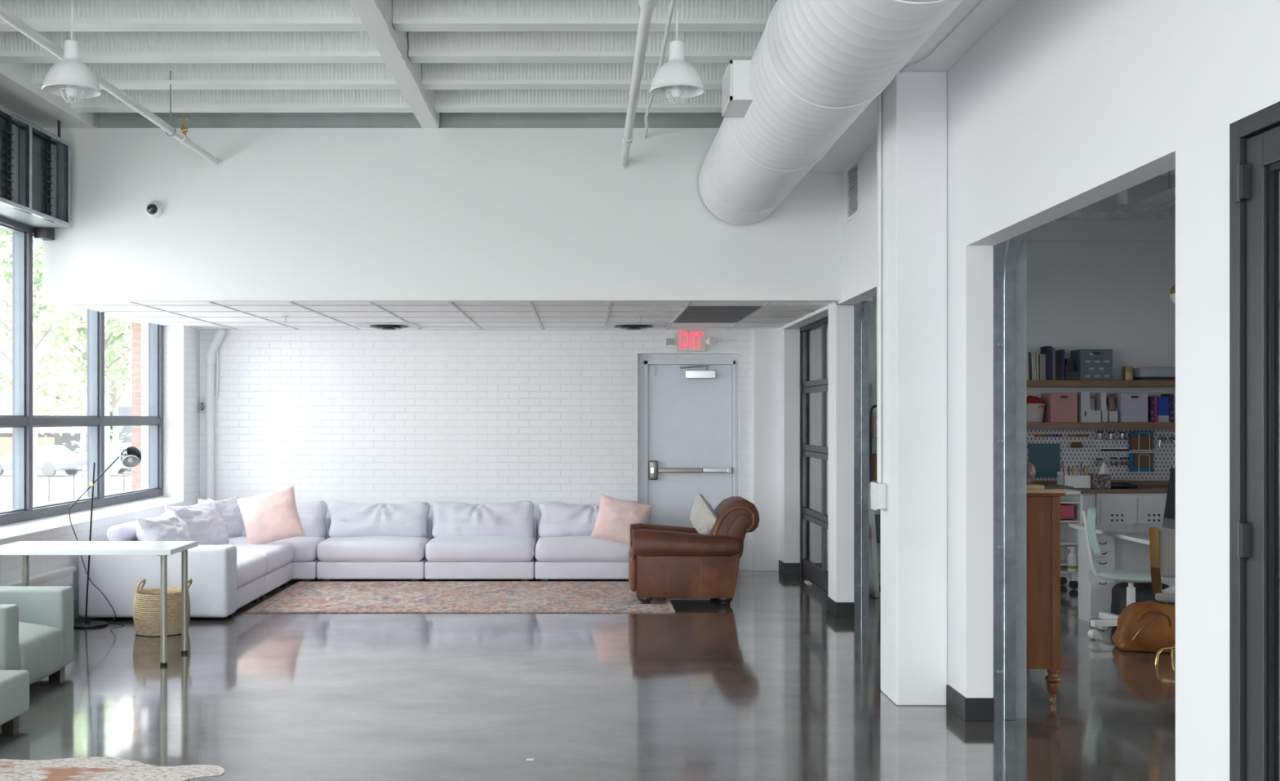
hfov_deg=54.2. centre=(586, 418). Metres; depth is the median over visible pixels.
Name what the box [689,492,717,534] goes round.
throw pillow
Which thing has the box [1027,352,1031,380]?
book
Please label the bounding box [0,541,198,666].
table
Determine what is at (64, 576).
trim
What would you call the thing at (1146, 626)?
leather holdall
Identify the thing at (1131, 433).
folder
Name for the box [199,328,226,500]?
drain pipe
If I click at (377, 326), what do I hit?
ceiling vent
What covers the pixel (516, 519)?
cushion
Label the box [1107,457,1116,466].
glass jar
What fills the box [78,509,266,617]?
module
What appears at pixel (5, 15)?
pipe
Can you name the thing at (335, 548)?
seat cushion
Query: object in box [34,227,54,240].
bracket
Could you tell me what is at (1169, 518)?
desktop computer
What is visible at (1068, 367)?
box
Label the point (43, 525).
window sill
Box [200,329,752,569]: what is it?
wall
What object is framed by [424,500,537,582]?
module
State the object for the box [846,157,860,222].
air vent
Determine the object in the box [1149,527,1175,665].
chair
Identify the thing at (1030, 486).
wooden board
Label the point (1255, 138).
door
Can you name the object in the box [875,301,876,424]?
rope
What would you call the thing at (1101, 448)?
shelf
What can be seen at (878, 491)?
switch box
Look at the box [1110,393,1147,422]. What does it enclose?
storage box
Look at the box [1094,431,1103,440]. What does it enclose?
glass jar
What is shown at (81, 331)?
leafy tree
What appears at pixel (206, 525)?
cushion
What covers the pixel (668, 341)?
emergency light
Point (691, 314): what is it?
ceiling vent
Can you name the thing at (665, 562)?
leather armchair
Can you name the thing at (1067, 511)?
plastic bin
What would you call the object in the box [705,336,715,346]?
emergency light
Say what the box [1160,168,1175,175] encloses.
ceiling
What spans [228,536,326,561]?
seat cushion
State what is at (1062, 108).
wall
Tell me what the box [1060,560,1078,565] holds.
shelf
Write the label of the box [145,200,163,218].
security camera
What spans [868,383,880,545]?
storage rack
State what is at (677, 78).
pendant lamp
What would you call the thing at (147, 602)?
woven basket
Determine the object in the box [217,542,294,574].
seat cushion
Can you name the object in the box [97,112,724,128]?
ceiling beam
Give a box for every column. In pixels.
[752,328,779,571]
[880,71,946,705]
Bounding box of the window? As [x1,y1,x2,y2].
[0,216,163,525]
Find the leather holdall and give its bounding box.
[1111,600,1175,653]
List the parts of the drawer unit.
drawer, drawer, drawer, drawer, drawer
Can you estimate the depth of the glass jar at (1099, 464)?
12.56 m
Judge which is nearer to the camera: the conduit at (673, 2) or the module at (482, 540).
the conduit at (673, 2)
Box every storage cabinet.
[1065,493,1095,581]
[1095,493,1166,523]
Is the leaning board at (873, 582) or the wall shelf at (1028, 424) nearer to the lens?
the leaning board at (873, 582)
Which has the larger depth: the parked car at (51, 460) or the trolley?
the parked car at (51, 460)
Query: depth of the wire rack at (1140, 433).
12.56 m
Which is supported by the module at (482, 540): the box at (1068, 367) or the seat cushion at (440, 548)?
the seat cushion at (440, 548)
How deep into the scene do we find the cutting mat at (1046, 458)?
12.61 m
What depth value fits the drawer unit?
9.59 m
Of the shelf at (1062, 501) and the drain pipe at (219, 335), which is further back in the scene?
the drain pipe at (219, 335)
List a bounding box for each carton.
[872,413,876,438]
[872,453,876,479]
[875,514,880,542]
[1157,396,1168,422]
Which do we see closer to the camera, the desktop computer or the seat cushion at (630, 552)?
the desktop computer
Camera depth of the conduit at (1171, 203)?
10.90 m
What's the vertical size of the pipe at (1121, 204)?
0.675 m
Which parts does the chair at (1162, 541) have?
frame, seat, leg, backrest, leg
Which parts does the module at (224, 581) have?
armrest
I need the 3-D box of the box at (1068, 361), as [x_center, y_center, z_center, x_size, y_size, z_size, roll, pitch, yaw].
[4.783,-0.567,12.445,0.056,0.053,0.150,0,0,0]
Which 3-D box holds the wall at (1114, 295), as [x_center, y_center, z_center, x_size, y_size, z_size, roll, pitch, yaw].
[4.670,-0.564,12.880,5.060,4.260,0.440,0,0,0]
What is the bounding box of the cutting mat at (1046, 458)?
[1028,444,1060,477]
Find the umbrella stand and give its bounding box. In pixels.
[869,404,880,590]
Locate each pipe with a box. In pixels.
[0,5,222,168]
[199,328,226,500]
[618,0,657,168]
[1114,171,1175,211]
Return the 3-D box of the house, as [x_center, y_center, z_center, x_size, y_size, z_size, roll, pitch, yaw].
[-34.550,-0.194,77.950,11.900,5.720,12.900,0,0,0]
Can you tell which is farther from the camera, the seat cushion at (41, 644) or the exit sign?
the exit sign
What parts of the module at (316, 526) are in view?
backrest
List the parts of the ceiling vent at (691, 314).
grille panel, grille panel, grille panel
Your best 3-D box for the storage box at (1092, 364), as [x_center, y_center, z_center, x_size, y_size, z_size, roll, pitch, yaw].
[5.046,-0.533,12.490,0.319,0.304,0.266,0,0,0]
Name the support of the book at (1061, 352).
on the wall shelf at (1029, 384)
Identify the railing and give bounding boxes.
[0,475,132,502]
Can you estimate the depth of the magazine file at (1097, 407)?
12.38 m
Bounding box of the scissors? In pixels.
[1158,435,1165,447]
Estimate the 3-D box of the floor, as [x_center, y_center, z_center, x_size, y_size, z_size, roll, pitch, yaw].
[1.390,1.666,4.550,11.620,0.200,17.700,0,0,0]
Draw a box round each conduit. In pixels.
[644,0,675,138]
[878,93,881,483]
[900,0,986,73]
[1147,200,1175,211]
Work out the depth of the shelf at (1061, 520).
11.43 m
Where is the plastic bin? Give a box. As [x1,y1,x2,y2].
[1060,503,1074,519]
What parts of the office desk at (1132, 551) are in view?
modesty panel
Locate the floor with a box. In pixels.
[0,568,1175,780]
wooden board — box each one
[1026,483,1044,488]
[1026,488,1066,493]
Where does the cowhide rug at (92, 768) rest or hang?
on the floor
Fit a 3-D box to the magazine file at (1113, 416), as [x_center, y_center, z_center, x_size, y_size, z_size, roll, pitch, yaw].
[5.219,-0.075,12.492,0.090,0.222,0.243,0,0,0]
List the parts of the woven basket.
handle, handle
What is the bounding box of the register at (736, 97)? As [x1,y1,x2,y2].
[721,59,752,117]
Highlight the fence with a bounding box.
[0,437,54,456]
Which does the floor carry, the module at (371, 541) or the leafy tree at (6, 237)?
the module at (371, 541)
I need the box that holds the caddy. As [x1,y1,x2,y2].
[1057,471,1091,488]
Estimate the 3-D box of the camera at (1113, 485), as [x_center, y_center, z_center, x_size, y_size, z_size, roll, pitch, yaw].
[5.198,0.650,12.120,0.284,0.054,0.080,0,0,0]
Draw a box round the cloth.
[1026,395,1043,404]
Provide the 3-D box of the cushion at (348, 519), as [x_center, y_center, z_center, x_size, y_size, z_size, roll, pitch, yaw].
[-2.071,1.023,12.489,1.003,0.406,0.370,0,0,0]
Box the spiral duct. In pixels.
[698,0,962,225]
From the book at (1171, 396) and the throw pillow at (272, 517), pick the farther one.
the book at (1171, 396)
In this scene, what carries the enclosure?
attached to the wall at (181, 344)
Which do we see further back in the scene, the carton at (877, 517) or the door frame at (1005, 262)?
the carton at (877, 517)
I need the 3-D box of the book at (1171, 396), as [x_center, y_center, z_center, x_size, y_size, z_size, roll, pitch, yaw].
[5.794,-0.106,12.465,0.043,0.283,0.190,0,0,0]
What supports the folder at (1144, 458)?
in the wire rack at (1140, 455)
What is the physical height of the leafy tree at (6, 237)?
8.690 m
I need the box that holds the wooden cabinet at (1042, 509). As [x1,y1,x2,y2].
[1026,493,1065,703]
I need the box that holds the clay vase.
[1026,458,1035,484]
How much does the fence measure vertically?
1.650 m
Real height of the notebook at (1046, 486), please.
0.011 m
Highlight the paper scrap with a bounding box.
[804,580,812,584]
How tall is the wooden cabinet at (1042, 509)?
1.160 m
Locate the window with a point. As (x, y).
(22, 421)
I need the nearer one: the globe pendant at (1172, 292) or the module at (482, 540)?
the globe pendant at (1172, 292)
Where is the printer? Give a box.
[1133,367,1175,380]
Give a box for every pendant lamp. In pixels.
[41,0,102,103]
[648,0,704,104]
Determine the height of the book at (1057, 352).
0.295 m
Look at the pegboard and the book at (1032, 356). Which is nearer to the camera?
the book at (1032, 356)
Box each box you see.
[870,481,886,510]
[1040,393,1077,422]
[1064,358,1072,364]
[1064,364,1073,371]
[1064,371,1079,380]
[1070,349,1112,380]
[1088,462,1111,488]
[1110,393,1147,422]
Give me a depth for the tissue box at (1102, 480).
12.03 m
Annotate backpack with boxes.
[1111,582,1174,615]
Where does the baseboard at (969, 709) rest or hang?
attached to the wall at (1062, 108)
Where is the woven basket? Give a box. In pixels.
[133,578,192,636]
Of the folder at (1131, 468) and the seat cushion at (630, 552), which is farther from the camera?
the folder at (1131, 468)
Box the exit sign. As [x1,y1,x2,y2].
[675,332,705,351]
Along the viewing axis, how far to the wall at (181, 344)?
12.42 m
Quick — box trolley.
[1060,488,1083,589]
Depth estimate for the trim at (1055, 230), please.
12.60 m
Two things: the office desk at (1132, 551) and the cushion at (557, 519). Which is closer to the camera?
the office desk at (1132, 551)
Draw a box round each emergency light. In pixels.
[665,337,674,346]
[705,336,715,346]
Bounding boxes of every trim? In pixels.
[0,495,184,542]
[0,566,75,587]
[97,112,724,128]
[1004,207,1175,241]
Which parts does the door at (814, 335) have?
pane, pane, pane, pane, head trim, pane, pane, pane, pane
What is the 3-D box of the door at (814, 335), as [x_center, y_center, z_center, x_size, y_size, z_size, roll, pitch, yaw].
[2.178,0.317,11.400,0.075,2.494,2.440,0,0,0]
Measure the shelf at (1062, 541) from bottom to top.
0.012 m
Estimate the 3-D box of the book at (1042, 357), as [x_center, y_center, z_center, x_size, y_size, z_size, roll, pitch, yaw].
[4.519,-0.509,12.455,0.060,0.258,0.170,0,0,0]
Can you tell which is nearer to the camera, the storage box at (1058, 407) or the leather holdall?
the leather holdall
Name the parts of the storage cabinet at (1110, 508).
door, door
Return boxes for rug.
[0,756,224,780]
[245,581,675,613]
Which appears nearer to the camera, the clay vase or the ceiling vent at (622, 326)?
the clay vase
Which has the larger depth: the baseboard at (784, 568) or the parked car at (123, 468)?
the parked car at (123, 468)
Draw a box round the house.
[0,367,132,453]
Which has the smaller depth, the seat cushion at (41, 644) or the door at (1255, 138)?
the door at (1255, 138)
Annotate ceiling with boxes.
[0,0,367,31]
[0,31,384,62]
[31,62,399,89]
[57,297,872,329]
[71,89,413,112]
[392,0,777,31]
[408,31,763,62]
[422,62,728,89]
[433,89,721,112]
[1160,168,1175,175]
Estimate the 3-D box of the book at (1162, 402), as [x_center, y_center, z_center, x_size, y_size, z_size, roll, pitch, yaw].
[5.713,-0.090,12.455,0.105,0.252,0.170,0,0,0]
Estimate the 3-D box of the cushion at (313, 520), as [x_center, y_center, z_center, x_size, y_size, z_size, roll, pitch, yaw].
[-3.042,1.022,12.518,0.869,0.412,0.352,0,0,0]
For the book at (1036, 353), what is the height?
0.283 m
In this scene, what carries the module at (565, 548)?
on the floor
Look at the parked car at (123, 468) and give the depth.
59.22 m
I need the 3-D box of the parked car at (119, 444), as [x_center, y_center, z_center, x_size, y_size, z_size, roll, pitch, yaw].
[-24.299,1.956,64.000,4.487,1.420,1.800,0,0,14]
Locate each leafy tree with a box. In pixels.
[0,228,132,506]
[0,277,132,494]
[0,307,132,493]
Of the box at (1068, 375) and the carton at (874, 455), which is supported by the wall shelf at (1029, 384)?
the box at (1068, 375)
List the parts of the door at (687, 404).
hinge plate, closer arm, bar rail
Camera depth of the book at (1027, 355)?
12.37 m
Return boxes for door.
[637,354,737,528]
[800,316,827,592]
[1229,101,1279,780]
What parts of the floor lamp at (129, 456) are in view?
arm, power cord, light bulb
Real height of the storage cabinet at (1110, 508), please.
0.848 m
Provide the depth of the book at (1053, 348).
12.37 m
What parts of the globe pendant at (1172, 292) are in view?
globe glass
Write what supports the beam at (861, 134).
attached to the ceiling
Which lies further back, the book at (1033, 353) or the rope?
the book at (1033, 353)
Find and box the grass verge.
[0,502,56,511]
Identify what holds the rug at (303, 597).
on the floor
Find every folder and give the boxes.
[1089,398,1094,410]
[1094,392,1106,410]
[1106,397,1114,411]
[1128,431,1153,449]
[1128,453,1153,471]
[1130,435,1153,449]
[1133,453,1153,466]
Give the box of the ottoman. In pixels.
[0,670,29,727]
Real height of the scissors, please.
0.116 m
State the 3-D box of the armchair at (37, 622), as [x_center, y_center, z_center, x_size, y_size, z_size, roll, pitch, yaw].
[-3.531,1.248,7.285,0.777,0.645,0.930,0,0,0]
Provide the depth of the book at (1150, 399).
12.37 m
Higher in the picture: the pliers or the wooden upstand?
the pliers
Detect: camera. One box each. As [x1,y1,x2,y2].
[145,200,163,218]
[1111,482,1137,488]
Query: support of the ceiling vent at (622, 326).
in the ceiling at (198, 315)
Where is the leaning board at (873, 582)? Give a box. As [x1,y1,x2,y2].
[868,482,879,597]
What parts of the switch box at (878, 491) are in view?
plate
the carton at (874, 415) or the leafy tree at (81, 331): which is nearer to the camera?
the carton at (874, 415)
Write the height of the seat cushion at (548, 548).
0.237 m
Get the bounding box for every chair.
[1081,507,1165,639]
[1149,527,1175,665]
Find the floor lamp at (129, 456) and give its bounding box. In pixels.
[68,446,142,628]
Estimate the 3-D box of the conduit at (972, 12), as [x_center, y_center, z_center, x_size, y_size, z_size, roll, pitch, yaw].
[1.755,-1.886,2.450,0.092,0.012,8.900,0,0,0]
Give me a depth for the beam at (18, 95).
8.91 m
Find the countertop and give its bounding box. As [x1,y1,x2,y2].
[1070,485,1168,493]
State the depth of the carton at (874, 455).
12.02 m
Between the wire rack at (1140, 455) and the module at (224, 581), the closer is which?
the module at (224, 581)
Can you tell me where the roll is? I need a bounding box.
[1070,442,1095,448]
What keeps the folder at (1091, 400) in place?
in the magazine file at (1085, 414)
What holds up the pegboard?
attached to the wall at (1114, 295)
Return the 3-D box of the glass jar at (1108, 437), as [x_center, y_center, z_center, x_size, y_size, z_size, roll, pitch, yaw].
[5.282,0.175,12.589,0.064,0.090,0.090,0,0,0]
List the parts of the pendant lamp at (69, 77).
light bulb, lamp shade, cord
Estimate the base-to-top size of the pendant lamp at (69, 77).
1.182 m
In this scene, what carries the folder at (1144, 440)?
in the wire rack at (1140, 433)
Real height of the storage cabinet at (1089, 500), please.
0.848 m
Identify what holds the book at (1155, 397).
on the wall shelf at (1028, 424)
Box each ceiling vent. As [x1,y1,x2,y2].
[354,323,422,329]
[604,323,664,329]
[673,306,762,323]
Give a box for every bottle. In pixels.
[1063,546,1078,573]
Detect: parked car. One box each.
[0,445,87,477]
[75,443,132,471]
[109,445,132,473]
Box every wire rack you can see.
[1128,432,1156,450]
[1128,454,1156,472]
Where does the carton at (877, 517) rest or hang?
on the storage rack at (870, 385)
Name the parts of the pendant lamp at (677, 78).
light bulb, lamp shade, cord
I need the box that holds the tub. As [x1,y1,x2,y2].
[1026,403,1044,422]
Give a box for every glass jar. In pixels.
[1093,458,1102,467]
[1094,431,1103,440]
[1105,431,1114,440]
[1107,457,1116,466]
[1116,431,1125,440]
[1118,457,1127,466]
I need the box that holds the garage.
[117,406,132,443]
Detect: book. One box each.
[1026,350,1028,380]
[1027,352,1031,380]
[1028,351,1033,380]
[1032,352,1035,380]
[1033,351,1039,380]
[1038,354,1045,380]
[1040,346,1052,380]
[1052,347,1055,380]
[1055,350,1059,380]
[1059,350,1064,380]
[1147,396,1153,422]
[1151,395,1157,422]
[1160,393,1173,422]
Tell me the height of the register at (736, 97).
0.213 m
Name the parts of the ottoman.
leg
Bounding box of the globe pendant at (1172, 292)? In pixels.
[1169,284,1175,303]
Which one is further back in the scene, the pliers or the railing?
the railing
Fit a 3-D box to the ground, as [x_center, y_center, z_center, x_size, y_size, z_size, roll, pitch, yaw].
[-82.300,2.816,70.000,155.400,0.300,260.000,0,0,0]
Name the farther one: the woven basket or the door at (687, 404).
the door at (687, 404)
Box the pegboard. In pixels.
[1026,429,1175,479]
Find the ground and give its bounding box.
[0,467,132,502]
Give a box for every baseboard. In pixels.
[778,560,799,574]
[826,596,854,617]
[946,684,994,721]
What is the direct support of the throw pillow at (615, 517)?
on the module at (565, 548)
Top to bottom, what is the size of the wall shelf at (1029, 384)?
0.062 m
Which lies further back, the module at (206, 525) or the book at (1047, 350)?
the book at (1047, 350)
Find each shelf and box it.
[1026,380,1175,387]
[1026,422,1175,428]
[1060,499,1079,503]
[1060,519,1079,522]
[1060,539,1078,544]
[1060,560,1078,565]
[1097,447,1128,450]
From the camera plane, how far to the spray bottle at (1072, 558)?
11.34 m
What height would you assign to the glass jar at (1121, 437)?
0.090 m
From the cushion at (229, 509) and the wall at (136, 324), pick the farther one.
the wall at (136, 324)
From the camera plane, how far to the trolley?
11.51 m
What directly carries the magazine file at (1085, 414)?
on the wall shelf at (1028, 424)
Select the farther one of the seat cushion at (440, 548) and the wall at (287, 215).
the seat cushion at (440, 548)
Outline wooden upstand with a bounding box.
[1031,480,1168,485]
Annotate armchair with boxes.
[0,586,73,684]
[628,496,759,604]
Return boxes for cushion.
[18,622,63,684]
[135,509,191,541]
[164,497,229,545]
[197,494,243,537]
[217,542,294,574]
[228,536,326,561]
[236,554,266,588]
[240,500,327,537]
[316,536,430,562]
[328,500,430,537]
[425,536,536,561]
[431,500,533,537]
[534,536,630,562]
[537,500,638,537]
[628,546,632,564]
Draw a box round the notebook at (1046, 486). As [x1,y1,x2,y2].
[1043,484,1073,488]
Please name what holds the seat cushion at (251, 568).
on the module at (224, 581)
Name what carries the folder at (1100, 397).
in the magazine file at (1097, 407)
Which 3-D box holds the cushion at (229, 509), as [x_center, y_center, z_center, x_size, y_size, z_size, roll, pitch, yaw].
[-3.561,0.991,12.307,0.322,0.442,0.660,0,0,18]
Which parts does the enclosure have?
panel, plate, panel, plate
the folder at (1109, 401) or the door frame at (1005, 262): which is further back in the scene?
the folder at (1109, 401)
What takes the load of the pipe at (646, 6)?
attached to the wall at (287, 215)
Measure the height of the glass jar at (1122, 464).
0.090 m
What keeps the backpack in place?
on the floor
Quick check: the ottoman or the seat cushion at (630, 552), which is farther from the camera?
the seat cushion at (630, 552)
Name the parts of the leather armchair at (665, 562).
panel, armrest, armrest, backrest, scroll panel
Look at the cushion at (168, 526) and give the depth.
10.15 m
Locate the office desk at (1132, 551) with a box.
[1068,523,1175,604]
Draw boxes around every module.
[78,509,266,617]
[164,497,294,596]
[197,494,330,581]
[316,500,433,582]
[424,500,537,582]
[534,500,638,582]
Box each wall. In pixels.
[0,105,199,619]
[42,128,841,302]
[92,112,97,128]
[132,319,141,490]
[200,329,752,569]
[777,0,1279,780]
[800,175,1175,573]
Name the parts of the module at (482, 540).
backrest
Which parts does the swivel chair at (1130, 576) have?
backrest, arm, arm, seat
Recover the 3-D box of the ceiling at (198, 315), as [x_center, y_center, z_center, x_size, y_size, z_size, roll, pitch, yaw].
[-0.980,-0.934,11.370,6.440,0.033,3.160,0,0,0]
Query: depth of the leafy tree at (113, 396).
41.50 m
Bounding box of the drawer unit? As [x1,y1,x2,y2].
[1078,528,1115,622]
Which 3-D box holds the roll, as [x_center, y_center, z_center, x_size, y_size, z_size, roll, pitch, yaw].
[5.007,0.265,12.592,0.247,0.058,0.065,0,0,-6]
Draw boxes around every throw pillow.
[235,485,305,544]
[590,493,653,544]
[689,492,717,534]
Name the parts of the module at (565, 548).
backrest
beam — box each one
[0,62,93,128]
[349,0,439,128]
[808,0,1021,173]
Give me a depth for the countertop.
12.00 m
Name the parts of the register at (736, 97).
frame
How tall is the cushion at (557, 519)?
0.405 m
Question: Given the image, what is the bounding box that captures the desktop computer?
[1161,467,1175,529]
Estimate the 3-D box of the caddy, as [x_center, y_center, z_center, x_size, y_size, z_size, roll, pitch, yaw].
[4.747,0.598,12.163,0.266,0.157,0.166,0,0,0]
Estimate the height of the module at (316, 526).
0.796 m
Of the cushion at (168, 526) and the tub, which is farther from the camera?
the tub
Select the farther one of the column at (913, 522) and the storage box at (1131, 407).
the storage box at (1131, 407)
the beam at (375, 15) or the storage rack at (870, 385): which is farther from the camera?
the storage rack at (870, 385)
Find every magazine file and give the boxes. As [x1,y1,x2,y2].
[1077,391,1101,422]
[1094,400,1107,422]
[1106,404,1118,422]
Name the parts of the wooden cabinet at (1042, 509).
panel, leg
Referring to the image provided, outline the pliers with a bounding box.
[1168,435,1175,447]
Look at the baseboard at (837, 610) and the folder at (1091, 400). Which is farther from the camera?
the folder at (1091, 400)
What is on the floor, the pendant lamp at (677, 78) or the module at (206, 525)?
the module at (206, 525)
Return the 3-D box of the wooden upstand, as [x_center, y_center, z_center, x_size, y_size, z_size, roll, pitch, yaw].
[5.400,0.652,12.620,3.000,0.048,0.040,0,0,0]
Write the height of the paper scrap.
0.012 m
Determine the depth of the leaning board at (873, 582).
10.90 m
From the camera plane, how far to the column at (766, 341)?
12.82 m
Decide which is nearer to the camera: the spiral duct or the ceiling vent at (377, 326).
the spiral duct
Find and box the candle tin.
[1121,366,1133,380]
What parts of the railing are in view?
rail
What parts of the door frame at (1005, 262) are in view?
guide rail, jamb strip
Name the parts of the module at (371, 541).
backrest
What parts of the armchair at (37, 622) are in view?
armrest, leg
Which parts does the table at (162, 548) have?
leg, leg, leg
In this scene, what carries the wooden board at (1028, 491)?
on the wooden cabinet at (1042, 509)
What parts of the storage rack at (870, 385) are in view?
leg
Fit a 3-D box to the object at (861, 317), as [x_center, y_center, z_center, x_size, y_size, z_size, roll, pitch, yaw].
[3.356,-0.033,9.909,2.488,3.198,0.102,0,0,0]
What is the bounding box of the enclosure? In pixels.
[0,106,70,227]
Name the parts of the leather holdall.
handle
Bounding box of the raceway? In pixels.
[876,95,878,482]
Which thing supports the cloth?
in the tub

